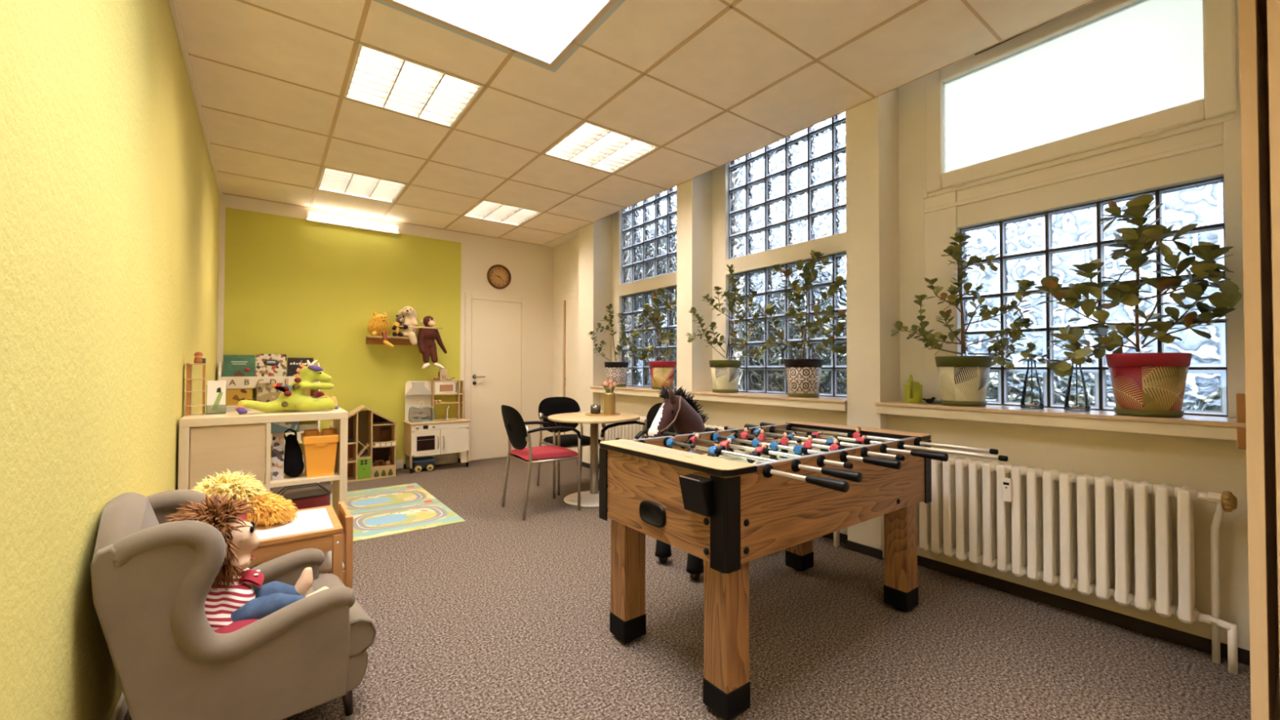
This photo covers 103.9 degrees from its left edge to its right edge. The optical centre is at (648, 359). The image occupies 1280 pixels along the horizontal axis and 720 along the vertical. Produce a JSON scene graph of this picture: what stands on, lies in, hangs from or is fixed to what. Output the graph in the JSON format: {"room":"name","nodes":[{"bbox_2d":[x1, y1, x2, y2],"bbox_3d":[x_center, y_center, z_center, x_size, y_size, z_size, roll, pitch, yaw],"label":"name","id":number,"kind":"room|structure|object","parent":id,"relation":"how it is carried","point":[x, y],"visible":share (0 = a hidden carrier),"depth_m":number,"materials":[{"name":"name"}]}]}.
{"room":"children's playroom","nodes":[
{"label":"children's playroom","id":0,"kind":"room"},
{"bbox_2d":[0,0,219,719],"bbox_3d":[-1.725,-0.562,1.544,0.150,3.450,8.135,1,-1,-37],"label":"wall","id":1,"kind":"structure","parent":0,"point":[109,195],"depth_m":1.27,"materials":[{"name":"yellow paint"}]},
{"bbox_2d":[110,692,128,719],"bbox_3d":[-1.663,1.131,1.566,0.014,0.065,7.935,1,-1,-37],"label":"baseboard","id":2,"kind":"structure","parent":1,"relation":"attached to","point":[120,711],"depth_m":1.60,"materials":[{"name":"beige paint"}]},
{"bbox_2d":[168,0,222,195],"bbox_3d":[-1.655,-1.623,1.614,0.022,0.018,7.935,1,-1,-37],"label":"trim","id":3,"kind":"structure","parent":1,"relation":"attached to","point":[172,5],"depth_m":2.86,"materials":[{"name":"beige paint"}]},
{"bbox_2d":[216,194,553,460],"bbox_3d":[-2.569,-0.489,5.986,4.100,3.450,0.150,1,-1,-37],"label":"wall","id":4,"kind":"structure","parent":0,"point":[292,286],"depth_m":5.46,"materials":[{"name":"paint"}]},
{"bbox_2d":[305,211,399,234],"bbox_3d":[-3.164,-1.478,5.408,0.880,0.095,0.070,1,-1,-37],"label":"lamp","id":5,"kind":"object","parent":4,"relation":"attached to","point":[309,216],"visible":1,"depth_m":5.38,"materials":[{"name":"white plastic"}]},
{"bbox_2d":[365,324,442,345],"bbox_3d":[-2.726,-0.274,5.614,0.735,0.206,0.243,1,-1,-37],"label":"wall shelf","id":6,"kind":"object","parent":4,"relation":"attached to","point":[370,340],"visible":0.74,"depth_m":5.56,"materials":[{"name":"brown wood"}]},
{"bbox_2d":[367,311,393,347],"bbox_3d":[-2.914,-0.330,5.440,0.246,0.387,0.202,1,-1,-37],"label":"plush toy","id":7,"kind":"object","parent":6,"relation":"on","point":[379,326],"visible":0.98,"depth_m":5.42,"materials":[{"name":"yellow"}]},
{"bbox_2d":[391,315,408,336],"bbox_3d":[-2.745,-0.378,5.529,0.158,0.241,0.136,1,-1,-37],"label":"plush toy","id":8,"kind":"object","parent":6,"relation":"on","point":[396,331],"visible":1,"depth_m":5.50,"materials":[{"name":"black"}]},
{"bbox_2d":[398,306,417,345],"bbox_3d":[-2.687,-0.388,5.618,0.197,0.440,0.235,1,-1,-37],"label":"plush toy","id":9,"kind":"object","parent":6,"relation":"on","point":[410,314],"visible":0.91,"depth_m":5.61,"materials":[{"name":"white fabric"}]},
{"bbox_2d":[417,315,447,368],"bbox_3d":[-2.492,-0.200,5.788,0.335,0.615,0.147,1,-1,-37],"label":"plush toy","id":10,"kind":"object","parent":6,"relation":"hanging from","point":[426,337],"visible":0.98,"depth_m":5.73,"materials":[{"name":"brown"}]},
{"bbox_2d":[395,453,461,469],"bbox_3d":[-2.685,1.182,5.768,3.490,0.100,0.014,1,-1,-37],"label":"baseboard","id":11,"kind":"structure","parent":4,"relation":"attached to","point":[447,459],"depth_m":5.94,"materials":[{"name":"beige paint"}]},
{"bbox_2d":[464,292,527,461],"bbox_3d":[-1.916,0.208,6.356,0.805,2.070,0.097,1,-1,-37],"label":"door","id":12,"kind":"structure","parent":4,"relation":"in","point":[495,363],"depth_m":6.33,"materials":[{"name":"beige paint"}]},
{"bbox_2d":[487,264,511,288],"bbox_3d":[-1.898,-1.062,6.390,0.312,0.312,0.036,1,-1,-37],"label":"wall clock","id":13,"kind":"object","parent":4,"relation":"attached to","point":[499,276],"visible":1,"depth_m":6.39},
{"bbox_2d":[174,0,1096,245],"bbox_3d":[-0.347,-1.625,2.613,3.312,0.024,7.935,1,-1,-37],"label":"ceiling","id":14,"kind":"structure","parent":0,"point":[711,84],"depth_m":2.95,"materials":[{"name":"tile"}]},
{"bbox_2d":[317,167,407,203],"bbox_3d":[-2.622,-1.624,4.588,0.640,0.078,0.640,1,-1,-37],"label":"ceiling lamp","id":15,"kind":"object","parent":14,"relation":"attached to","point":[334,180],"visible":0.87,"depth_m":4.60,"materials":[{"name":"beige"}]},
{"bbox_2d":[343,43,484,127],"bbox_3d":[-1.416,-1.648,3.009,0.640,0.078,0.640,1,-1,-37],"label":"ceiling lamp","id":16,"kind":"object","parent":14,"relation":"attached to","point":[377,77],"visible":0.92,"depth_m":3.00,"materials":[{"name":"beige"}]},
{"bbox_2d":[373,0,625,72],"bbox_3d":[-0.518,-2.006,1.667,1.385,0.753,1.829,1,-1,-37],"label":"ceiling light","id":17,"kind":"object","parent":14,"relation":"attached to","point":[542,30],"depth_m":2.56,"materials":[{"name":"paint"}]},
{"bbox_2d":[463,200,542,226],"bbox_3d":[-1.569,-1.609,5.392,0.640,0.078,0.640,1,-1,-37],"label":"ceiling lamp","id":18,"kind":"object","parent":14,"relation":"attached to","point":[484,210],"visible":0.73,"depth_m":5.41,"materials":[{"name":"beige"}]},
{"bbox_2d":[543,121,659,173],"bbox_3d":[-0.362,-1.633,3.812,0.640,0.078,0.640,1,-1,-37],"label":"ceiling lamp","id":19,"kind":"object","parent":14,"relation":"attached to","point":[589,144],"visible":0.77,"depth_m":3.82,"materials":[{"name":"beige"}]},
{"bbox_2d":[123,456,1251,719],"bbox_3d":[-0.119,1.226,2.744,4.100,0.080,8.135,1,-1,-37],"label":"floor","id":20,"kind":"structure","parent":0,"point":[495,614],"depth_m":2.10,"materials":[{"name":"carpet"}]},
{"bbox_2d":[89,489,376,719],"bbox_3d":[-1.312,0.919,1.631,0.647,1.042,0.550,1,-1,-43],"label":"chair","id":21,"kind":"object","parent":20,"relation":"on","point":[153,579],"visible":0.93,"depth_m":1.37,"materials":[{"name":"grey fabric"}]},
{"bbox_2d":[213,618,259,633],"bbox_3d":[-1.303,0.828,1.534,0.200,0.044,0.230,1,-1,-43],"label":"cushion","id":22,"kind":"object","parent":21,"relation":"on","point":[236,625],"visible":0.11,"depth_m":1.52,"materials":[{"name":"red fabric"}]},
{"bbox_2d":[164,490,328,630],"bbox_3d":[-1.302,0.646,1.625,0.450,0.462,0.286,1,-1,-37],"label":"doll","id":23,"kind":"object","parent":22,"relation":"on","point":[228,600],"visible":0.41,"depth_m":1.57,"materials":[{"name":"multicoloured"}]},
{"bbox_2d":[304,573,376,657],"bbox_3d":[-1.259,0.904,1.682,0.502,0.118,0.504,1,-1,-43],"label":"seat cushion","id":24,"kind":"object","parent":21,"relation":"on","point":[351,637],"depth_m":1.62,"materials":[{"name":"grey fabric"}]},
{"bbox_2d":[232,563,262,573],"bbox_3d":[-1.884,0.924,2.197,0.310,0.500,0.298,1,-1,-37],"label":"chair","id":25,"kind":"object","parent":20,"relation":"on","point":[250,566],"visible":0.06,"depth_m":2.16,"materials":[{"name":"fabric"}]},
{"bbox_2d":[177,407,347,563],"bbox_3d":[-2.258,0.750,2.986,0.758,0.872,0.405,1,-1,-37],"label":"shelf unit","id":26,"kind":"object","parent":20,"relation":"on","point":[209,449],"visible":0.48,"depth_m":2.78,"materials":[{"name":"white wood"}]},
{"bbox_2d":[184,362,206,415],"bbox_3d":[-2.568,0.164,2.843,0.086,0.295,0.080,1,-1,-37],"label":"tower","id":27,"kind":"object","parent":26,"relation":"on","point":[188,379],"visible":1,"depth_m":2.81,"materials":[{"name":"brown wood"}]},
{"bbox_2d":[184,404,205,406],"bbox_3d":[-2.568,0.258,2.842,0.086,0.006,0.080,1,-1,-37],"label":"shelf","id":28,"kind":"object","parent":27,"relation":"attached to","point":[187,405],"depth_m":2.82,"materials":[{"name":"brown wood"}]},
{"bbox_2d":[184,390,206,392],"bbox_3d":[-2.568,0.178,2.843,0.086,0.006,0.080,1,-1,-37],"label":"shelf","id":29,"kind":"object","parent":27,"relation":"attached to","point":[187,391],"depth_m":2.81,"materials":[{"name":"brown wood"}]},
{"bbox_2d":[185,363,206,364],"bbox_3d":[-2.568,0.024,2.846,0.086,0.006,0.080,1,-1,-37],"label":"shelf","id":30,"kind":"object","parent":27,"relation":"attached to","point":[185,363],"depth_m":2.81,"materials":[{"name":"brown wood"}]},
{"bbox_2d":[193,351,203,363],"bbox_3d":[-2.560,-0.013,2.852,0.040,0.066,0.040,1,-1,-37],"label":"doll","id":31,"kind":"object","parent":27,"relation":"on","point":[197,359],"visible":0.94,"depth_m":2.84,"materials":[{"name":"brown"}]},
{"bbox_2d":[204,392,226,414],"bbox_3d":[-2.502,0.229,2.902,0.090,0.168,0.065,1,-1,-37],"label":"stand","id":32,"kind":"object","parent":26,"relation":"on","point":[226,393],"visible":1,"depth_m":2.90,"materials":[{"name":"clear plastic"}]},
{"bbox_2d":[206,380,226,413],"bbox_3d":[-2.507,0.212,2.910,0.082,0.184,0.035,1,-1,-37],"label":"leaflet","id":33,"kind":"object","parent":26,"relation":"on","point":[216,389],"visible":1,"depth_m":2.91,"materials":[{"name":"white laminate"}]},
{"bbox_2d":[271,432,284,479],"bbox_3d":[-2.173,0.564,2.942,0.055,0.270,0.031,1,-1,-37],"label":"picture book","id":34,"kind":"object","parent":26,"relation":"on","point":[277,454],"visible":1,"depth_m":2.94,"materials":[{"name":"multicoloured paper"}]},
{"bbox_2d":[235,360,338,414],"bbox_3d":[-2.191,0.155,3.060,0.506,0.316,0.238,1,-1,-37],"label":"plush","id":35,"kind":"object","parent":26,"relation":"on","point":[293,397],"visible":1,"depth_m":3.04,"materials":[{"name":"green"}]},
{"bbox_2d":[284,428,304,476],"bbox_3d":[-2.140,0.555,3.019,0.108,0.291,0.146,1,-1,-37],"label":"cloth bag","id":36,"kind":"object","parent":26,"relation":"on","point":[294,465],"visible":0.94,"depth_m":2.99,"materials":[{"name":"black fabric"}]},
{"bbox_2d":[301,428,338,477],"bbox_3d":[-2.030,0.564,3.096,0.180,0.275,0.246,1,-1,-37],"label":"storage box","id":37,"kind":"object","parent":26,"relation":"on","point":[319,448],"visible":1,"depth_m":3.02,"materials":[{"name":"orange plastic"}]},
{"bbox_2d":[217,362,319,483],"bbox_3d":[-3.652,0.620,4.849,0.782,1.190,0.275,1,-1,-37],"label":"toys","id":38,"kind":"object","parent":20,"relation":"on","point":[232,382],"visible":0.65,"depth_m":4.75,"materials":[{"name":"white wood"}]},
{"bbox_2d":[225,389,252,405],"bbox_3d":[-3.815,0.396,4.659,0.210,0.245,0.017,1,-1,-37],"label":"picture book","id":39,"kind":"object","parent":38,"relation":"on","point":[233,397],"visible":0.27,"depth_m":4.65,"materials":[{"name":"orange paper"}]},
{"bbox_2d":[222,355,255,376],"bbox_3d":[-3.870,0.104,4.741,0.235,0.303,0.060,1,-1,-37],"label":"picture book","id":40,"kind":"object","parent":38,"relation":"on","point":[233,365],"visible":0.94,"depth_m":4.74,"materials":[{"name":"green paper"}]},
{"bbox_2d":[233,369,244,376],"bbox_3d":[-3.864,0.127,4.732,0.090,0.074,0.013,1,-1,-37],"label":"picture","id":41,"kind":"object","parent":40,"relation":"attached to","point":[236,372],"depth_m":4.73,"materials":[{"name":"brown"}]},
{"bbox_2d":[256,382,282,402],"bbox_3d":[-3.629,0.372,4.803,0.200,0.300,0.018,1,-1,-37],"label":"picture book","id":42,"kind":"object","parent":38,"relation":"on","point":[265,392],"visible":0.59,"depth_m":4.79,"materials":[{"name":"beige paper"}]},
{"bbox_2d":[255,354,286,376],"bbox_3d":[-3.678,0.100,4.889,0.240,0.316,0.062,1,-1,-37],"label":"picture book","id":43,"kind":"object","parent":38,"relation":"on","point":[266,365],"visible":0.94,"depth_m":4.89,"materials":[{"name":"multicoloured paper"}]},
{"bbox_2d":[271,421,299,433],"bbox_3d":[-3.524,0.678,4.858,0.230,0.250,0.017,1,-1,-37],"label":"picture book","id":44,"kind":"object","parent":38,"relation":"on","point":[278,427],"visible":0.32,"depth_m":4.85,"materials":[{"name":"multicoloured paper"}]},
{"bbox_2d":[287,357,313,376],"bbox_3d":[-3.490,0.119,5.029,0.215,0.283,0.056,1,-1,-37],"label":"picture book","id":45,"kind":"object","parent":38,"relation":"on","point":[293,363],"visible":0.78,"depth_m":5.01,"materials":[{"name":"black paper"}]},
{"bbox_2d":[248,505,342,581],"bbox_3d":[-1.647,0.935,2.067,0.618,0.475,0.443,1,-1,-37],"label":"table","id":46,"kind":"object","parent":20,"relation":"on","point":[320,528],"visible":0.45,"depth_m":2.06,"materials":[{"name":"beige laminate"}]},
{"bbox_2d":[236,507,249,521],"bbox_3d":[-1.612,0.637,1.949,0.096,0.114,0.096,1,-1,-37],"label":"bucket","id":47,"kind":"object","parent":46,"relation":"on","point":[244,517],"visible":0.02,"depth_m":1.95,"materials":[{"name":"red"}]},
{"bbox_2d":[191,468,298,528],"bbox_3d":[-1.710,0.585,2.117,0.398,0.255,0.256,1,-1,-26],"label":"plush toy","id":48,"kind":"object","parent":46,"relation":"on","point":[273,508],"visible":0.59,"depth_m":2.08,"materials":[{"name":"yellow fur"}]},
{"bbox_2d":[276,482,331,510],"bbox_3d":[-2.680,1.086,3.876,0.377,0.230,0.227,1,-1,-42],"label":"case","id":49,"kind":"object","parent":20,"relation":"on","point":[314,498],"visible":0.55,"depth_m":3.85,"materials":[{"name":"red"}]},
{"bbox_2d":[318,501,353,588],"bbox_3d":[-1.485,0.925,2.192,0.298,0.500,0.310,1,-1,-37],"label":"chair","id":50,"kind":"object","parent":20,"relation":"on","point":[345,517],"visible":0.33,"depth_m":2.16,"materials":[{"name":"brown wood"}]},
{"bbox_2d":[328,404,397,484],"bbox_3d":[-2.934,0.848,5.168,0.598,0.748,0.315,1,-1,-37],"label":"dollhouse","id":51,"kind":"object","parent":20,"relation":"on","point":[364,427],"visible":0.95,"depth_m":5.22,"materials":[{"name":"brown wood"}]},
{"bbox_2d":[374,459,383,466],"bbox_3d":[-2.809,1.074,5.231,0.080,0.047,0.070,1,-1,-37],"label":"table","id":52,"kind":"object","parent":51,"relation":"on","point":[380,460],"visible":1,"depth_m":5.22,"materials":[{"name":"brown paint"}]},
{"bbox_2d":[380,428,388,441],"bbox_3d":[-2.831,0.815,5.382,0.070,0.139,0.060,1,-1,-37],"label":"wardrobe","id":53,"kind":"object","parent":51,"relation":"on","point":[384,432],"visible":0.84,"depth_m":5.36,"materials":[{"name":"brown paint"}]},
{"bbox_2d":[330,483,465,542],"bbox_3d":[-2.129,1.202,4.100,0.770,0.006,1.540,1,-1,-37],"label":"play mat","id":54,"kind":"object","parent":20,"relation":"on","point":[379,512],"visible":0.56,"depth_m":3.96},
{"bbox_2d":[412,456,436,472],"bbox_3d":[-2.517,1.167,5.597,0.240,0.125,0.225,1,-1,-37],"label":"wagon","id":55,"kind":"object","parent":20,"relation":"on","point":[428,463],"visible":0.94,"depth_m":5.53,"materials":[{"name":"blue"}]},
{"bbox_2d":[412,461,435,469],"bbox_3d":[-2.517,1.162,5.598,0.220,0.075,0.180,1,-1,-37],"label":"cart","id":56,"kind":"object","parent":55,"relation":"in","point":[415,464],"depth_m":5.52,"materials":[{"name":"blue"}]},
{"bbox_2d":[402,380,470,473],"bbox_3d":[-2.410,0.734,5.721,0.640,0.995,0.395,1,-1,-37],"label":"play kitchen","id":57,"kind":"object","parent":20,"relation":"on","point":[439,436],"visible":0.97,"depth_m":5.69,"materials":[{"name":"white wood"}]},
{"bbox_2d":[405,382,432,395],"bbox_3d":[-2.618,0.325,5.731,0.277,0.148,0.054,1,-1,-37],"label":"hood","id":58,"kind":"object","parent":57,"relation":"attached to","point":[411,388],"depth_m":5.71,"materials":[{"name":"wood"}]},
{"bbox_2d":[408,400,434,422],"bbox_3d":[-2.531,0.579,5.596,0.252,0.238,0.116,1,-1,-37],"label":"basket","id":59,"kind":"object","parent":57,"relation":"on","point":[432,419],"visible":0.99,"depth_m":5.59,"materials":[{"name":"white plastic"}]},
{"bbox_2d":[402,417,470,425],"bbox_3d":[-2.417,0.702,5.731,0.640,0.016,0.371,1,-1,-37],"label":"countertop","id":60,"kind":"structure","parent":57,"relation":"on","point":[436,421],"depth_m":5.63,"materials":[{"name":"brown wood"}]},
{"bbox_2d":[433,371,439,380],"bbox_3d":[-2.459,0.188,5.833,0.065,0.100,0.040,1,-1,-37],"label":"wooden block","id":61,"kind":"object","parent":57,"relation":"on","point":[438,378],"visible":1,"depth_m":5.83,"materials":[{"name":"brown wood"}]},
{"bbox_2d":[440,368,447,380],"bbox_3d":[-2.404,0.174,5.887,0.087,0.130,0.013,1,-1,-37],"label":"picture card","id":62,"kind":"object","parent":57,"relation":"on","point":[443,372],"visible":1,"depth_m":5.88,"materials":[{"name":"beige"}]},
{"bbox_2d":[434,381,457,394],"bbox_3d":[-2.378,0.324,5.883,0.253,0.146,0.095,1,-1,-37],"label":"microwave","id":63,"kind":"object","parent":57,"relation":"in","point":[440,387],"depth_m":5.86,"materials":[{"name":"white"}]},
{"bbox_2d":[431,401,463,404],"bbox_3d":[-2.366,0.508,5.910,0.343,0.010,0.097,1,-1,-37],"label":"shelf","id":64,"kind":"object","parent":57,"relation":"attached to","point":[432,402],"depth_m":5.87,"materials":[{"name":"brown wood"}]},
{"bbox_2d":[444,406,449,419],"bbox_3d":[-2.339,0.616,5.845,0.052,0.158,0.087,1,-1,-37],"label":"tap","id":65,"kind":"object","parent":57,"relation":"on","point":[447,407],"depth_m":5.85,"materials":[{"name":"silver metal"}]},
{"bbox_2d":[431,380,463,381],"bbox_3d":[-2.366,0.245,5.914,0.343,0.010,0.097,1,-1,-37],"label":"shelf","id":66,"kind":"object","parent":57,"relation":"attached to","point":[432,380],"depth_m":5.87,"materials":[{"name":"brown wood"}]},
{"bbox_2d":[433,393,463,395],"bbox_3d":[-2.366,0.404,5.911,0.343,0.010,0.097,1,-1,-37],"label":"shelf","id":67,"kind":"object","parent":57,"relation":"attached to","point":[433,393],"depth_m":5.87,"materials":[{"name":"brown wood"}]},
{"bbox_2d":[438,418,458,421],"bbox_3d":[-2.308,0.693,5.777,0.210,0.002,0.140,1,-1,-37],"label":"sink basin","id":68,"kind":"object","parent":57,"relation":"in","point":[446,420],"depth_m":5.79,"materials":[{"name":"beige"}]},
{"bbox_2d":[501,404,581,520],"bbox_3d":[-0.893,0.782,4.070,0.551,0.851,0.520,1,-1,-35],"label":"chair","id":69,"kind":"object","parent":20,"relation":"on","point":[518,434],"visible":1,"depth_m":3.94,"materials":[{"name":"red fabric"}]},
{"bbox_2d":[536,396,605,495],"bbox_3d":[-0.762,0.796,4.848,0.520,0.851,0.551,1,-1,-36],"label":"chair","id":70,"kind":"object","parent":20,"relation":"on","point":[548,406],"visible":0.67,"depth_m":4.91,"materials":[{"name":"black fabric"}]},
{"bbox_2d":[547,412,639,506],"bbox_3d":[-0.472,0.851,4.383,0.800,0.724,0.800,1,-1,-37],"label":"round table","id":71,"kind":"object","parent":20,"relation":"on","point":[590,498],"visible":0.77,"depth_m":4.33,"materials":[{"name":"brown wood"}]},
{"bbox_2d":[584,412,621,416],"bbox_3d":[-0.408,0.486,4.498,0.330,0.010,0.321,1,-1,-37],"label":"place mat","id":72,"kind":"object","parent":71,"relation":"on","point":[601,414],"visible":0.76,"depth_m":4.41,"materials":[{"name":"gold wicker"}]},
{"bbox_2d":[590,404,600,413],"bbox_3d":[-0.476,0.447,4.537,0.092,0.080,0.089,1,-1,-37],"label":"glass","id":73,"kind":"object","parent":72,"relation":"on","point":[594,409],"visible":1,"depth_m":4.51,"materials":[{"name":"grey"}]},
{"bbox_2d":[604,392,615,414],"bbox_3d":[-0.345,0.390,4.481,0.103,0.192,0.103,1,-1,-37],"label":"vase","id":74,"kind":"object","parent":72,"relation":"on","point":[609,398],"visible":0.98,"depth_m":4.44,"materials":[{"name":"gold metal"}]},
{"bbox_2d":[603,381,613,393],"bbox_3d":[-0.343,0.330,4.481,0.078,0.279,0.128,-1,-1,35],"label":"tulip","id":75,"kind":"object","parent":74,"relation":"in","point":[605,383],"visible":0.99,"depth_m":4.45,"materials":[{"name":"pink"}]},
{"bbox_2d":[604,379,612,393],"bbox_3d":[-0.354,0.323,4.482,0.064,0.294,0.127,0,-1,-1],"label":"tulip","id":76,"kind":"object","parent":74,"relation":"in","point":[610,381],"visible":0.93,"depth_m":4.48,"materials":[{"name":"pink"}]},
{"bbox_2d":[608,384,617,393],"bbox_3d":[-0.343,0.343,4.482,0.080,0.254,0.127,1,-1,-37],"label":"tulip","id":77,"kind":"object","parent":74,"relation":"in","point":[610,387],"visible":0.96,"depth_m":4.43,"materials":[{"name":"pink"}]},
{"bbox_2d":[598,410,646,460],"bbox_3d":[-0.174,0.890,5.055,0.181,0.668,1.300,1,-1,-37],"label":"radiator","id":78,"kind":"object","parent":20,"relation":"on","point":[628,432],"visible":0.08,"depth_m":5.01,"materials":[{"name":"white metal"}]},
{"bbox_2d":[600,402,675,441],"bbox_3d":[-0.038,0.784,4.080,0.551,0.851,0.520,1,-1,-37],"label":"chair","id":79,"kind":"object","parent":20,"relation":"on","point":[652,412],"visible":0.17,"depth_m":4.31,"materials":[{"name":"black plastic"}]},
{"bbox_2d":[648,385,709,580],"bbox_3d":[0.391,0.668,3.003,0.986,1.044,0.404,1,-1,-37],"label":"horse","id":80,"kind":"object","parent":20,"relation":"on","point":[677,410],"visible":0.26,"depth_m":2.77},
{"bbox_2d":[704,424,839,547],"bbox_3d":[0.833,0.870,3.736,0.181,0.668,1.300,1,-1,-37],"label":"radiator","id":81,"kind":"object","parent":20,"relation":"on","point":[836,534],"visible":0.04,"depth_m":3.23,"materials":[{"name":"white metal"}]},
{"bbox_2d":[599,421,1008,719],"bbox_3d":[0.624,0.756,2.193,1.531,0.844,1.384,1,-1,-37],"label":"table","id":82,"kind":"object","parent":20,"relation":"on","point":[728,499],"visible":1,"depth_m":1.91,"materials":[{"name":"brown wood"}]},
{"bbox_2d":[916,456,1238,674],"bbox_3d":[1.845,0.844,2.392,0.204,0.680,1.267,1,-1,-37],"label":"radiator","id":83,"kind":"object","parent":20,"relation":"on","point":[1021,520],"visible":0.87,"depth_m":2.23,"materials":[{"name":"white metal"}]},
{"bbox_2d":[1238,0,1279,719],"bbox_3d":[2.320,0.015,1.208,0.675,2.300,1.105,1,-1,-37],"label":"door frame","id":84,"kind":"structure","parent":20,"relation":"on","point":[1259,20],"depth_m":1.44,"materials":[{"name":"brown wood"}]},
{"bbox_2d":[552,77,1249,650],"bbox_3d":[1.153,-0.495,3.741,0.468,3.400,7.935,1,-1,-37],"label":"wall","id":85,"kind":"structure","parent":0,"point":[882,242],"depth_m":3.12,"materials":[{"name":"beige paint"}]},
{"bbox_2d":[542,229,578,247],"bbox_3d":[-1.059,-1.655,6.421,0.178,0.200,1.019,1,-1,-37],"label":"trim","id":86,"kind":"structure","parent":85,"relation":"attached to","point":[571,236],"depth_m":6.47,"materials":[{"name":"beige paint"}]},
{"bbox_2d":[555,291,578,453],"bbox_3d":[-0.945,0.193,6.407,0.070,2.105,0.885,1,-1,-37],"label":"door","id":87,"kind":"structure","parent":85,"relation":"in","point":[567,305],"depth_m":6.47,"materials":[{"name":"beige paint"}]},
{"bbox_2d":[590,186,676,397],"bbox_3d":[-0.054,-0.767,5.218,0.390,2.248,1.471,1,-1,-37],"label":"window","id":88,"kind":"structure","parent":85,"relation":"in","point":[649,226],"depth_m":5.34,"materials":[{"name":"clear glass"}]},
{"bbox_2d":[587,303,637,386],"bbox_3d":[-0.334,-0.163,5.466,0.619,0.907,0.302,0,-1,27],"label":"potted plant","id":89,"kind":"object","parent":88,"relation":"on","point":[616,371],"visible":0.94,"depth_m":5.42,"materials":[{"name":"plant"}]},
{"bbox_2d":[630,287,676,389],"bbox_3d":[0.073,-0.214,4.878,0.496,0.990,0.270,0,-1,19],"label":"potted plant","id":90,"kind":"object","parent":88,"relation":"on","point":[662,372],"visible":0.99,"depth_m":4.83,"materials":[{"name":"green plant"}]},
{"bbox_2d":[688,111,847,411],"bbox_3d":[0.953,-0.787,3.900,0.390,2.248,1.481,1,-1,-37],"label":"window","id":91,"kind":"structure","parent":85,"relation":"in","point":[790,190],"depth_m":3.91,"materials":[{"name":"clear glass"}]},
{"bbox_2d":[685,264,779,392],"bbox_3d":[0.724,-0.265,4.106,0.816,1.069,0.324,-1,-1,35],"label":"potted plant","id":92,"kind":"object","parent":91,"relation":"on","point":[725,374],"visible":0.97,"depth_m":4.11,"materials":[{"name":"green plant"}]},
{"bbox_2d":[760,249,846,397],"bbox_3d":[1.134,-0.257,3.570,0.638,1.037,0.270,-1,-1,33],"label":"potted plant","id":93,"kind":"object","parent":91,"relation":"on","point":[803,375],"visible":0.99,"depth_m":3.52,"materials":[{"name":"plant"}]},
{"bbox_2d":[577,460,1249,665],"bbox_3d":[0.745,1.180,3.921,0.100,0.055,5.096,1,-1,-37],"label":"baseboard","id":94,"kind":"structure","parent":85,"relation":"attached to","point":[1186,639],"depth_m":2.36,"materials":[{"name":"black"}]},
{"bbox_2d":[875,0,1245,440],"bbox_3d":[2.001,-0.848,2.614,0.495,2.330,1.444,1,-1,-37],"label":"window","id":95,"kind":"structure","parent":85,"relation":"in","point":[1028,137],"depth_m":2.46,"materials":[{"name":"clear glass"}]},
{"bbox_2d":[902,374,923,403],"bbox_3d":[1.569,0.170,2.971,0.109,0.165,0.104,0,-1,-14],"label":"watering can","id":96,"kind":"object","parent":95,"relation":"on","point":[913,390],"visible":1,"depth_m":2.93,"materials":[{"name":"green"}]},
{"bbox_2d":[921,396,935,404],"bbox_3d":[1.627,0.233,2.895,0.036,0.039,0.078,0,-1,-19],"label":"bird","id":97,"kind":"object","parent":95,"relation":"on","point":[929,401],"visible":1,"depth_m":2.88},
{"bbox_2d":[890,231,1037,406],"bbox_3d":[1.729,-0.233,2.772,0.270,0.964,0.685,1,-1,-42],"label":"potted plant","id":98,"kind":"object","parent":95,"relation":"on","point":[963,380],"visible":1,"depth_m":2.70,"materials":[{"name":"green plant"}]},
{"bbox_2d":[1019,360,1044,408],"bbox_3d":[1.943,0.123,2.536,0.100,0.245,0.100,1,-1,-37],"label":"glass bottle","id":99,"kind":"object","parent":95,"relation":"on","point":[1023,406],"visible":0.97,"depth_m":2.53,"materials":[{"name":"white"}]},
{"bbox_2d":[1001,342,1049,403],"bbox_3d":[1.924,0.069,2.545,0.092,0.315,0.202,1,-1,-37],"label":"plant cutting","id":100,"kind":"object","parent":99,"relation":"in","point":[1031,346],"visible":0.99,"depth_m":2.54,"materials":[{"name":"green plant"}]},
{"bbox_2d":[1063,362,1090,412],"bbox_3d":[2.050,0.121,2.396,0.100,0.245,0.100,1,-1,-37],"label":"glass bottle","id":101,"kind":"object","parent":95,"relation":"on","point":[1087,408],"visible":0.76,"depth_m":2.39,"materials":[{"name":"white"}]},
{"bbox_2d":[1043,341,1103,405],"bbox_3d":[2.036,0.067,2.398,0.092,0.315,0.220,1,-1,-37],"label":"plant cutting","id":102,"kind":"object","parent":101,"relation":"in","point":[1089,360],"visible":0.48,"depth_m":2.39,"materials":[{"name":"green plant"}]},
{"bbox_2d":[1034,194,1242,417],"bbox_3d":[2.135,-0.239,2.228,0.284,0.961,0.663,1,-1,-37],"label":"potted plant","id":103,"kind":"object","parent":95,"relation":"on","point":[1148,384],"visible":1,"depth_m":2.14,"materials":[{"name":"green plant"}]},
{"bbox_2d":[1235,393,1246,449],"bbox_3d":[2.238,0.231,1.890,0.012,0.210,0.023,1,-1,-37],"label":"batten","id":104,"kind":"object","parent":95,"relation":"attached to","point":[1240,397],"visible":0.84,"depth_m":1.89,"materials":[{"name":"brown wood"}]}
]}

